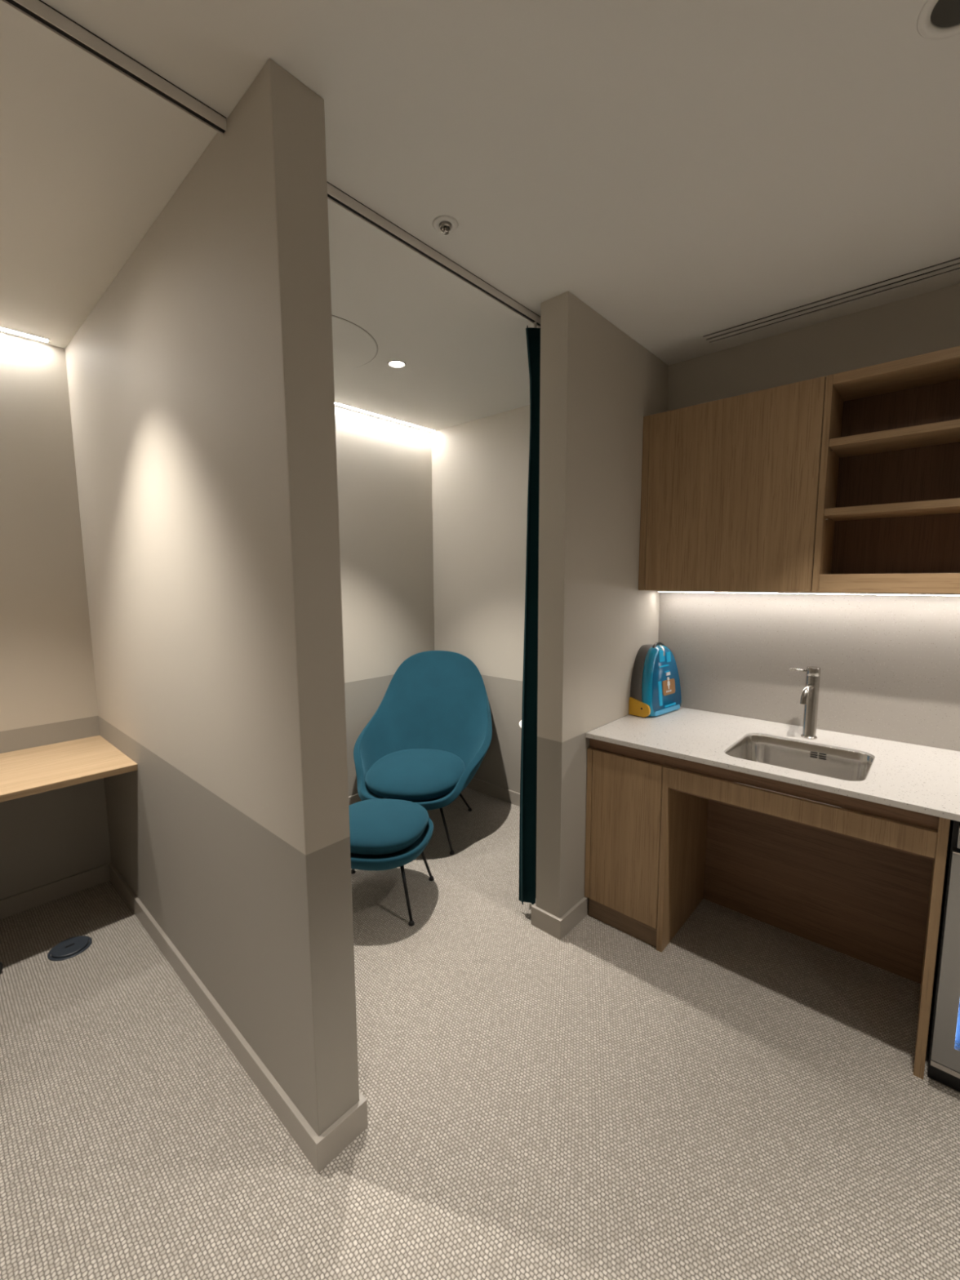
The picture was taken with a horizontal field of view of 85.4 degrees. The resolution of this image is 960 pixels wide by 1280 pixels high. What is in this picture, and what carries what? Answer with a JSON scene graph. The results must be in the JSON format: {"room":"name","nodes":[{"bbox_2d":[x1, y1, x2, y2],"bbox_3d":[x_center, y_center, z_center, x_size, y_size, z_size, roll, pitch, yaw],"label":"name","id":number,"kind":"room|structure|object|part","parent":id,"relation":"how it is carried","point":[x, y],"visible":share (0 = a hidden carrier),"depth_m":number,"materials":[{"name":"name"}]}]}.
{"room":"lactation room","nodes":[
{"label":"lactation room","id":0,"kind":"room"},
{"bbox_2d":[0,332,111,899],"bbox_3d":[-2.700,0.039,1.767,0.120,2.594,2.481,6,9,42],"label":"wall","id":1,"kind":"structure","parent":0,"point":[48,692],"depth_m":2.40,"materials":[{"name":"paint"}]},
{"bbox_2d":[0,863,110,919],"bbox_3d":[-2.687,1.295,1.819,0.015,0.087,2.324,6,9,42],"label":"baseboard","id":2,"kind":"structure","parent":1,"relation":"attached to","point":[25,900],"depth_m":2.50,"materials":[{"name":"beige paint"}]},
{"bbox_2d":[0,735,137,802],"bbox_3d":[-2.463,0.652,1.539,0.623,0.096,2.351,6,9,42],"label":"desk","id":3,"kind":"object","parent":1,"relation":"attached to","point":[24,772],"visible":1,"depth_m":2.18,"materials":[{"name":"brown wood"}]},
{"bbox_2d":[64,58,359,1136],"bbox_3d":[-1.125,0.013,1.929,1.998,2.594,0.127,6,9,42],"label":"wall partition","id":4,"kind":"structure","parent":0,"point":[201,379],"depth_m":1.41,"materials":[{"name":"paint"}]},
{"bbox_2d":[108,862,368,1173],"bbox_3d":[-1.114,1.258,2.068,2.012,0.087,0.156,6,9,42],"label":"baseboard","id":5,"kind":"structure","parent":4,"relation":"attached to","point":[321,1150],"depth_m":1.56,"materials":[{"name":"beige paint"}]},
{"bbox_2d":[334,405,434,796],"bbox_3d":[-1.049,-0.141,3.257,0.120,2.594,1.959,6,9,42],"label":"wall","id":6,"kind":"structure","parent":0,"point":[384,467],"depth_m":3.54,"materials":[{"name":"paint"}]},
{"bbox_2d":[348,793,361,805],"bbox_3d":[-0.994,1.109,3.356,0.015,0.087,1.930,6,9,42],"label":"baseboard","id":7,"kind":"structure","parent":6,"relation":"attached to","point":[354,798],"depth_m":3.50,"materials":[{"name":"beige paint"}]},
{"bbox_2d":[0,786,959,1279],"bbox_3d":[0.019,1.504,0.801,5.718,0.120,4.740,6,9,42],"label":"floor","id":8,"kind":"structure","parent":0,"point":[740,1099],"depth_m":1.51,"materials":[{"name":"carpet"}]},
{"bbox_2d":[0,962,3,973],"bbox_3d":[-2.090,0.849,1.757,0.668,0.979,0.637,6,9,42],"label":"chair","id":9,"kind":"object","parent":8,"relation":"on","point":[1,963],"visible":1,"depth_m":2.04,"materials":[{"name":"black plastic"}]},
{"bbox_2d":[47,935,92,960],"bbox_3d":[-1.718,1.286,2.179,0.148,0.012,0.148,6,9,42],"label":"floor outlet","id":10,"kind":"object","parent":8,"relation":"on","point":[69,948],"visible":1,"depth_m":2.16,"materials":[{"name":"black plastic"}]},
{"bbox_2d":[348,798,434,926],"bbox_3d":[-0.486,1.033,2.511,0.509,0.427,0.525,1,7,9],"label":"footstool","id":11,"kind":"object","parent":8,"relation":"on","point":[386,833],"visible":0.73,"depth_m":2.36,"materials":[{"name":"teal fabric"}]},
{"bbox_2d":[348,798,428,854],"bbox_3d":[-0.487,0.884,2.494,0.464,0.127,0.480,1,7,9],"label":"seat cushion","id":12,"kind":"object","parent":11,"relation":"on","point":[378,826],"depth_m":2.38,"materials":[{"name":"teal fabric"}]},
{"bbox_3d":[-0.333,1.133,2.343,0.017,0.241,0.102,-5,8,-33],"label":"leg","id":13,"kind":"part","parent":11,"relation":"part of","materials":[{"name":"black metal"}]},
{"bbox_3d":[-0.284,1.100,2.631,0.092,0.240,0.017,-4,7,-27],"label":"leg","id":14,"kind":"part","parent":11,"relation":"part of","materials":[{"name":"black metal"}]},
{"bbox_2d":[353,650,492,854],"bbox_3d":[-0.362,0.639,3.289,0.867,1.030,0.990,1,7,9],"label":"lounge chair","id":15,"kind":"object","parent":8,"relation":"on","point":[429,734],"visible":0.91,"depth_m":3.47,"materials":[{"name":"teal fabric"}]},
{"bbox_2d":[364,748,465,801],"bbox_3d":[-0.387,0.806,3.151,0.584,0.168,0.590,1,7,9],"label":"seat cushion","id":16,"kind":"object","parent":15,"relation":"on","point":[411,775],"depth_m":3.00,"materials":[{"name":"teal fabric"}]},
{"bbox_3d":[-0.199,1.056,2.965,0.017,0.253,0.160,-4,8,-32],"label":"leg","id":17,"kind":"part","parent":15,"relation":"part of","materials":[{"name":"black metal"}]},
{"bbox_3d":[-0.129,1.006,3.389,0.017,0.254,0.179,6,9,45],"label":"leg","id":18,"kind":"part","parent":15,"relation":"part of","materials":[{"name":"black metal"}]},
{"bbox_2d":[584,737,665,947],"bbox_3d":[0.843,0.822,2.486,0.340,0.840,0.726,6,9,42],"label":"base cabinet","id":19,"kind":"object","parent":8,"relation":"on","point":[624,791],"visible":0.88,"depth_m":2.21,"materials":[{"name":"brown wood"}]},
{"bbox_3d":[0.618,0.461,2.195,0.340,0.052,0.018,6,9,42],"label":"finger rail","id":20,"kind":"part","parent":19,"relation":"part of","materials":[{"name":"brown wood"}]},
{"bbox_2d":[656,755,950,1079],"bbox_3d":[1.210,0.875,2.010,0.845,0.840,0.505,6,9,42],"label":"base cabinet","id":21,"kind":"object","parent":8,"relation":"on","point":[865,884],"visible":0.86,"depth_m":2.08,"materials":[{"name":"brown wood"}]},
{"bbox_3d":[0.899,0.873,2.280,0.024,0.786,0.488,6,9,42],"label":"panel","id":22,"kind":"part","parent":21,"relation":"part of","materials":[{"name":"brown wood"}]},
{"bbox_2d":[586,706,959,821],"bbox_3d":[1.427,0.454,1.896,1.940,0.020,0.732,6,9,42],"label":"countertop","id":23,"kind":"structure","parent":21,"relation":"on","point":[925,780],"depth_m":1.99,"materials":[{"name":"white stone"}]},
{"bbox_2d":[628,641,681,717],"bbox_3d":[0.881,0.186,2.618,0.320,0.353,0.151,-6,9,-41],"label":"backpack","id":24,"kind":"object","parent":23,"relation":"on","point":[655,688],"visible":0.99,"depth_m":2.55,"materials":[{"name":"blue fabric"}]},
{"bbox_3d":[0.892,0.037,2.595,0.130,0.051,0.026,-6,9,-41],"label":"handle","id":25,"kind":"part","parent":24,"relation":"part of","materials":[{"name":"grey"}]},
{"bbox_3d":[0.922,0.195,2.580,0.273,0.300,0.032,-6,9,-41],"label":"control panel","id":26,"kind":"part","parent":24,"relation":"part of","materials":[{"name":"blue"}]},
{"bbox_3d":[0.940,0.234,2.590,0.115,0.073,0.011,-6,9,-41],"label":"label plate","id":27,"kind":"part","parent":24,"relation":"part of","materials":[{"name":"brown"}]},
{"bbox_2d":[666,671,671,692],"bbox_3d":[0.935,0.209,2.585,0.048,0.098,0.015,-6,9,-41],"label":"print","id":28,"kind":"object","parent":24,"relation":"attached to","point":[668,674],"depth_m":2.59,"materials":[{"name":"white"}]},
{"bbox_2d":[724,734,874,811],"bbox_3d":[1.217,0.523,1.998,0.470,0.162,0.424,6,9,42],"label":"sink","id":29,"kind":"object","parent":23,"relation":"in","point":[842,764],"visible":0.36,"depth_m":2.13,"materials":[{"name":"silver metal"}]},
{"bbox_2d":[789,666,820,739],"bbox_3d":[1.359,0.265,2.155,0.115,0.298,0.106,0,7,0],"label":"tap","id":30,"kind":"object","parent":23,"relation":"on","point":[810,693],"visible":1,"depth_m":2.16,"materials":[{"name":"silver metal"}]},
{"bbox_3d":[1.335,0.126,2.179,0.068,0.010,0.008,2,7,17],"label":"lever","id":31,"kind":"part","parent":30,"relation":"part of","materials":[{"name":"silver metal"}]},
{"bbox_3d":[1.340,0.222,2.132,0.095,0.076,0.025,-6,9,-41],"label":"spout","id":32,"kind":"part","parent":30,"relation":"part of","materials":[{"name":"silver metal"}]},
{"bbox_3d":[1.049,0.504,1.808,0.820,0.053,0.018,6,9,42],"label":"finger rail","id":33,"kind":"part","parent":21,"relation":"part of","materials":[{"name":"brown wood"}]},
{"bbox_3d":[1.374,0.973,2.204,0.845,0.600,0.016,6,9,42],"label":"panel","id":34,"kind":"part","parent":21,"relation":"part of","materials":[{"name":"brown wood"}]},
{"bbox_3d":[1.509,0.906,1.730,0.024,0.840,0.488,6,9,42],"label":"panel","id":35,"kind":"part","parent":21,"relation":"part of","materials":[{"name":"brown wood"}]},
{"bbox_2d":[927,819,959,1092],"bbox_3d":[1.793,0.928,1.565,0.606,0.832,0.655,6,9,42],"label":"fridge","id":36,"kind":"object","parent":8,"relation":"on","point":[944,1053],"visible":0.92,"depth_m":1.53,"materials":[{"name":"black metal"}]},
{"bbox_3d":[1.588,1.289,1.377,0.598,0.015,0.039,6,9,42],"label":"trim","id":37,"kind":"part","parent":36,"relation":"part of","materials":[{"name":"silver metal"}]},
{"bbox_3d":[1.585,0.627,1.301,0.598,0.005,0.037,6,9,42],"label":"trim","id":38,"kind":"part","parent":36,"relation":"part of","materials":[{"name":"silver metal"}]},
{"bbox_3d":[1.587,0.949,1.337,0.502,0.533,0.006,6,9,42],"label":"glass pane","id":39,"kind":"part","parent":36,"relation":"part of","materials":[{"name":"blue glass"}]},
{"bbox_2d":[0,0,959,432],"bbox_3d":[0.006,-1.242,0.483,5.718,0.220,4.740,6,9,42],"label":"ceiling","id":40,"kind":"structure","parent":0,"point":[686,171],"depth_m":1.32,"materials":[{"name":"white paint"}]},
{"bbox_2d":[0,326,49,342],"bbox_3d":[-2.675,-1.243,1.495,0.046,0.025,2.239,6,9,42],"label":"recessed light","id":41,"kind":"object","parent":40,"relation":"in","point":[2,329],"visible":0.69,"depth_m":2.25,"materials":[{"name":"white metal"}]},
{"bbox_2d":[0,0,226,135],"bbox_3d":[-1.381,-1.096,0.352,0.020,0.028,2.343,6,9,42],"label":"track","id":42,"kind":"object","parent":40,"relation":"attached to","point":[37,11],"visible":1,"depth_m":1.05,"materials":[{"name":"white metal"}]},
{"bbox_2d":[331,315,377,370],"bbox_3d":[-0.777,-1.343,2.357,0.618,0.004,0.618,6,9,42],"label":"ceiling disc","id":43,"kind":"object","parent":40,"relation":"attached to","point":[353,347],"visible":0.4,"depth_m":2.38,"materials":[{"name":"white paint"}]},
{"bbox_2d":[334,401,435,431],"bbox_3d":[-0.975,-1.431,3.045,0.040,0.025,1.916,6,9,42],"label":"recessed light","id":44,"kind":"object","parent":40,"relation":"in","point":[335,402],"visible":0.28,"depth_m":3.41,"materials":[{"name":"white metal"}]},
{"bbox_2d":[387,360,405,368],"bbox_3d":[-0.414,-1.396,2.583,0.092,0.053,0.092,6,9,42],"label":"recessed light","id":45,"kind":"object","parent":40,"relation":"in","point":[393,363],"visible":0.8,"depth_m":2.59,"materials":[{"name":"white metal"}]},
{"bbox_2d":[326,181,540,327],"bbox_3d":[0.146,-1.297,2.031,0.020,0.028,1.956,6,9,42],"label":"track","id":46,"kind":"object","parent":40,"relation":"attached to","point":[335,195],"visible":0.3,"depth_m":1.66,"materials":[{"name":"white metal"}]},
{"bbox_2d":[519,321,540,910],"bbox_3d":[0.413,-0.061,2.474,0.077,2.537,0.673,6,9,42],"label":"curtain","id":47,"kind":"object","parent":46,"relation":"hanging from","point":[528,775],"visible":0.11,"depth_m":2.27,"materials":[{"name":"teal fabric"}]},
{"bbox_2d":[432,215,457,235],"bbox_3d":[-0.105,-1.245,1.574,0.078,0.024,0.078,6,9,42],"label":"sprinkler","id":48,"kind":"object","parent":40,"relation":"attached to","point":[450,223],"visible":1,"depth_m":1.56,"materials":[{"name":"white paint"}]},
{"bbox_2d":[439,221,451,231],"bbox_3d":[-0.105,-1.251,1.573,0.037,0.012,0.037,6,9,42],"label":"sprinkler head","id":49,"kind":"object","parent":48,"relation":"on","point":[447,224],"depth_m":1.57,"materials":[{"name":"silver metal"}]},
{"bbox_2d":[702,257,959,343],"bbox_3d":[2.056,-1.285,1.403,2.805,0.076,0.094,6,9,42],"label":"ceiling vent","id":50,"kind":"object","parent":40,"relation":"in","point":[953,264],"visible":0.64,"depth_m":2.00,"materials":[{"name":"black"}]},
{"bbox_2d":[916,0,959,39],"bbox_3d":[0.909,-1.225,0.961,0.152,0.072,0.152,6,9,42],"label":"ceiling fixture","id":51,"kind":"object","parent":40,"relation":"attached to","point":[937,20],"visible":1,"depth_m":1.01,"materials":[{"name":"white paint"}]},
{"bbox_2d":[535,291,668,918],"bbox_3d":[0.599,-0.058,2.469,0.126,2.594,0.927,6,9,42],"label":"wall","id":52,"kind":"structure","parent":0,"point":[598,384],"depth_m":2.20,"materials":[{"name":"paint"}]},
{"bbox_2d":[530,896,587,940],"bbox_3d":[0.600,1.188,2.608,0.156,0.087,0.942,6,9,42],"label":"baseboard","id":53,"kind":"structure","parent":52,"relation":"attached to","point":[557,927],"depth_m":2.27,"materials":[{"name":"beige paint"}]},
{"bbox_2d":[431,283,959,793],"bbox_3d":[1.540,-0.046,2.326,5.658,2.594,0.120,6,9,42],"label":"wall","id":54,"kind":"structure","parent":0,"point":[480,466],"depth_m":3.42,"materials":[{"name":"paint"}]},
{"bbox_2d":[466,777,519,806],"bbox_3d":[0.253,1.082,3.539,1.616,0.087,0.015,6,9,42],"label":"baseboard","id":55,"kind":"structure","parent":54,"relation":"attached to","point":[488,788],"depth_m":3.66,"materials":[{"name":"beige paint"}]},
{"bbox_2d":[638,376,826,591],"bbox_3d":[1.132,-0.634,2.359,0.726,0.816,0.269,6,9,42],"label":"upper cabinet","id":56,"kind":"object","parent":54,"relation":"attached to","point":[729,491],"visible":0.98,"depth_m":2.22,"materials":[{"name":"brown wood"}]},
{"bbox_2d":[657,591,959,751],"bbox_3d":[1.674,0.108,2.134,1.940,0.610,0.010,6,9,42],"label":"backsplash","id":57,"kind":"structure","parent":54,"relation":"attached to","point":[889,665],"depth_m":2.26,"materials":[{"name":"grey paint"}]},
{"bbox_2d":[811,346,959,593],"bbox_3d":[1.853,-0.563,1.712,1.212,0.816,0.269,6,9,42],"label":"open shelf unit","id":58,"kind":"object","parent":54,"relation":"attached to","point":[888,516],"visible":1,"depth_m":2.01,"materials":[{"name":"brown wood"}]},
{"bbox_2d":[656,590,959,595],"bbox_3d":[1.617,-0.182,2.038,1.900,0.011,0.022,6,9,42],"label":"light","id":59,"kind":"object","parent":58,"relation":"attached to","point":[673,591],"visible":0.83,"depth_m":2.20,"materials":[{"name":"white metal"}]},
{"bbox_2d":[672,591,959,595],"bbox_3d":[1.617,-0.177,2.038,1.880,0.002,0.016,6,9,42],"label":"diffuser","id":60,"kind":"object","parent":59,"relation":"attached to","point":[805,593],"depth_m":2.14,"materials":[{"name":"white plastic"}]},
{"bbox_3d":[1.412,-0.607,2.108,0.022,0.816,0.269,6,9,42],"label":"panel","id":61,"kind":"part","parent":58,"relation":"part of","materials":[{"name":"brown wood"}]},
{"bbox_3d":[1.855,-0.192,1.755,1.166,0.070,0.269,6,9,42],"label":"panel","id":62,"kind":"part","parent":58,"relation":"part of","materials":[{"name":"brown wood"}]},
{"bbox_3d":[1.851,-0.463,1.721,1.164,0.027,0.256,6,9,42],"label":"shelf","id":63,"kind":"part","parent":58,"relation":"part of","materials":[{"name":"brown wood"}]},
{"bbox_3d":[1.850,-0.721,1.691,1.164,0.027,0.256,6,9,42],"label":"shelf","id":64,"kind":"part","parent":58,"relation":"part of","materials":[{"name":"brown wood"}]},
{"bbox_3d":[1.940,-0.591,1.806,1.166,0.710,0.010,6,9,42],"label":"panel","id":65,"kind":"part","parent":58,"relation":"part of","materials":[{"name":"brown wood"}]},
{"bbox_3d":[1.851,-0.951,1.668,1.166,0.036,0.269,6,9,42],"label":"panel","id":66,"kind":"part","parent":58,"relation":"part of","materials":[{"name":"brown wood"}]}
]}

